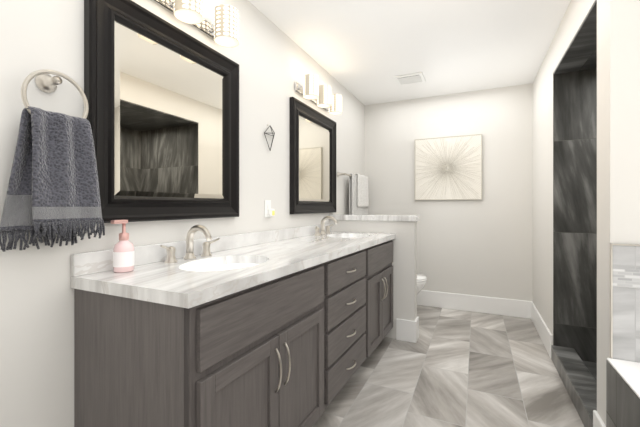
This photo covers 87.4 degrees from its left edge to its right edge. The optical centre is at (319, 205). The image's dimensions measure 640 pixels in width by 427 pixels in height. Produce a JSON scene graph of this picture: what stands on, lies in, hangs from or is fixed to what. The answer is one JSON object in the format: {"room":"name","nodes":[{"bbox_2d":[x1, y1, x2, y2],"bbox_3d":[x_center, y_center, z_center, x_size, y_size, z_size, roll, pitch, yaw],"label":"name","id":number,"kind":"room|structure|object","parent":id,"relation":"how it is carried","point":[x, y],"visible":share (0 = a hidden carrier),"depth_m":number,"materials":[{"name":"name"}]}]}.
{"room":"bathroom","nodes":[
{"label":"bathroom","id":0,"kind":"room"},
{"bbox_2d":[0,0,364,426],"bbox_3d":[-0.679,-0.050,1.685,0.100,2.440,5.880,0,0,25],"label":"wall","id":1,"kind":"structure","parent":0,"point":[272,59],"depth_m":1.17,"materials":[{"name":"white paint"}]},
{"bbox_2d":[0,69,104,251],"bbox_3d":[-0.849,-0.147,1.074,0.107,0.567,0.273,0,0,25],"label":"towel ring","id":2,"kind":"object","parent":1,"relation":"attached to","point":[53,186],"visible":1,"depth_m":1.04,"materials":[{"name":"grey fabric"}]},
{"bbox_2d":[84,0,238,222],"bbox_3d":[-0.655,-0.378,1.572,0.038,0.884,0.830,0,0,25],"label":"mirror","id":3,"kind":"object","parent":1,"relation":"attached to","point":[162,97],"visible":0.94,"depth_m":1.46,"materials":[{"name":"black mirror"}]},
{"bbox_2d":[71,226,310,275],"bbox_3d":[-0.377,0.206,2.182,0.023,0.078,2.260,0,0,25],"label":"backsplash","id":4,"kind":"structure","parent":1,"relation":"attached to","point":[102,260],"depth_m":1.43,"materials":[{"name":"white stone"}]},
{"bbox_2d":[153,0,238,46],"bbox_3d":[-0.609,-0.922,1.509,0.174,0.155,0.624,0,0,25],"label":"sconce","id":5,"kind":"object","parent":1,"relation":"attached to","point":[223,30],"visible":1,"depth_m":1.67,"materials":[{"name":"white glass"}]},
{"bbox_2d":[264,125,274,150],"bbox_3d":[-0.328,-0.459,2.250,0.059,0.180,0.114,0,0,25],"label":"decor","id":6,"kind":"object","parent":1,"relation":"attached to","point":[271,135],"visible":1,"depth_m":2.24,"materials":[{"name":"grey metal"}]},
{"bbox_2d":[265,200,274,217],"bbox_3d":[-0.335,0.020,2.253,0.043,0.116,0.072,0,0,25],"label":"electrical outlet plate","id":7,"kind":"object","parent":1,"relation":"attached to","point":[269,212],"visible":1,"depth_m":2.25,"materials":[{"name":"white plastic"}]},
{"bbox_2d":[290,97,335,213],"bbox_3d":[-0.033,-0.378,2.906,0.038,0.884,0.850,0,0,25],"label":"mirror","id":8,"kind":"object","parent":1,"relation":"attached to","point":[312,160],"visible":1,"depth_m":2.83,"materials":[{"name":"black mirror"}]},
{"bbox_2d":[295,74,341,114],"bbox_3d":[0.012,-0.922,2.841,0.174,0.155,0.624,0,0,25],"label":"sconce","id":9,"kind":"object","parent":1,"relation":"attached to","point":[315,92],"visible":1,"depth_m":2.77,"materials":[{"name":"white glass"}]},
{"bbox_2d":[337,172,368,214],"bbox_3d":[0.399,-0.033,3.753,0.106,0.642,0.852,0,0,25],"label":"towel bar","id":10,"kind":"object","parent":1,"relation":"attached to","point":[358,194],"visible":0.81,"depth_m":3.70,"materials":[{"name":"white fabric"}]},
{"bbox_2d":[329,214,418,342],"bbox_3d":[0.485,0.627,3.097,0.818,1.085,0.160,0,0,25],"label":"wall","id":11,"kind":"structure","parent":0,"point":[403,228],"depth_m":2.93,"materials":[{"name":"white paint"}]},
{"bbox_2d":[248,0,570,104],"bbox_3d":[0.942,-1.300,0.929,3.678,0.060,5.880,0,0,25],"label":"ceiling","id":12,"kind":"structure","parent":0,"point":[364,52],"depth_m":2.56,"materials":[{"name":"white paint"}]},
{"bbox_2d":[394,72,425,85],"bbox_3d":[0.897,-1.260,3.344,0.270,0.018,0.250,0,0,25],"label":"ceiling vent","id":13,"kind":"object","parent":12,"relation":"in","point":[407,79],"visible":1,"depth_m":3.32,"materials":[{"name":"white plastic"}]},
{"bbox_2d":[312,305,583,426],"bbox_3d":[0.942,1.200,0.929,3.678,0.060,5.880,0,0,25],"label":"floor","id":14,"kind":"structure","parent":0,"point":[454,368],"depth_m":2.23,"materials":[{"name":"tile"}]},
{"bbox_2d":[71,236,395,426],"bbox_3d":[-0.091,0.727,2.055,0.648,0.885,2.249,0,0,25],"label":"bathroom vanity","id":15,"kind":"object","parent":14,"relation":"on","point":[289,327],"depth_m":1.16,"materials":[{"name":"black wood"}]},
{"bbox_2d":[71,232,394,307],"bbox_3d":[-0.099,0.265,2.052,0.635,0.040,2.260,0,0,25],"label":"countertop","id":16,"kind":"structure","parent":15,"relation":"on","point":[183,281],"depth_m":1.28,"materials":[{"name":"white stone"}]},
{"bbox_2d":[111,220,133,272],"bbox_3d":[-0.735,0.148,1.247,0.069,0.192,0.080,0,0,25],"label":"soap bottle","id":17,"kind":"object","parent":16,"relation":"on","point":[123,255],"visible":0.98,"depth_m":1.23,"materials":[{"name":"pink plastic"}]},
{"bbox_2d":[155,225,222,263],"bbox_3d":[-0.556,0.165,1.528,0.159,0.159,0.346,0,0,25],"label":"faucet","id":18,"kind":"object","parent":16,"relation":"on","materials":[{"name":"silver metal"}]},
{"bbox_2d":[199,260,258,271],"bbox_3d":[-0.406,0.355,1.458,0.325,0.165,0.438,0,0,25],"label":"sink","id":19,"kind":"object","parent":16,"relation":"in","point":[220,265],"depth_m":1.63,"materials":[{"name":"white ceramic"}]},
{"bbox_2d":[311,216,337,235],"bbox_3d":[0.074,0.165,2.849,0.174,0.159,0.346,0,0,25],"label":"faucet","id":20,"kind":"object","parent":16,"relation":"on","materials":[{"name":"silver metal"}]},
{"bbox_2d":[417,273,426,293],"bbox_3d":[0.728,0.772,3.606,0.812,0.795,0.470,0,0,25],"label":"toilet","id":21,"kind":"object","parent":14,"relation":"on","point":[421,280],"visible":0.1,"depth_m":3.39,"materials":[{"name":"white ceramic"}]},
{"bbox_2d":[606,358,639,426],"bbox_3d":[1.280,0.900,-0.461,1.685,0.540,3.441,0,0,25],"label":"tub deck","id":22,"kind":"object","parent":14,"relation":"on","point":[622,393],"visible":1,"depth_m":1.32,"materials":[{"name":"tile"}]},
{"bbox_2d":[365,83,532,301],"bbox_3d":[2.208,-0.050,3.527,3.578,2.440,0.100,0,0,25],"label":"wall","id":23,"kind":"structure","parent":0,"point":[483,246],"depth_m":3.73,"materials":[{"name":"white paint"}]},
{"bbox_2d":[415,134,481,199],"bbox_3d":[1.444,-0.425,3.808,0.714,0.714,0.035,0,0,25],"label":"artwork","id":24,"kind":"object","parent":23,"relation":"attached to","point":[448,168],"visible":1,"depth_m":3.79,"materials":[{"name":"fabric"}]},
{"bbox_2d":[417,290,529,318],"bbox_3d":[1.381,1.080,3.847,1.808,0.180,0.020,0,0,25],"label":"baseboard","id":25,"kind":"structure","parent":23,"relation":"attached to","point":[501,306],"depth_m":3.69,"materials":[{"name":"white wood"}]},
{"bbox_2d":[533,0,639,426],"bbox_3d":[2.487,-0.050,2.117,1.682,2.440,2.220,0,0,25],"label":"wall","id":26,"kind":"structure","parent":0,"point":[618,121],"depth_m":2.44,"materials":[{"name":"white paint"}]},
{"bbox_2d":[530,301,552,357],"bbox_3d":[1.976,1.080,3.002,0.016,0.180,0.968,0,0,25],"label":"baseboard","id":27,"kind":"structure","parent":26,"relation":"attached to","point":[542,329],"depth_m":2.91,"materials":[{"name":"white wood"}]},
{"bbox_2d":[610,243,639,362],"bbox_3d":[2.019,0.417,1.103,1.672,0.506,0.015,0,0,25],"label":"tile","id":28,"kind":"structure","parent":26,"relation":"attached to","point":[625,302],"depth_m":1.43,"materials":[{"name":"tile"}]}
]}

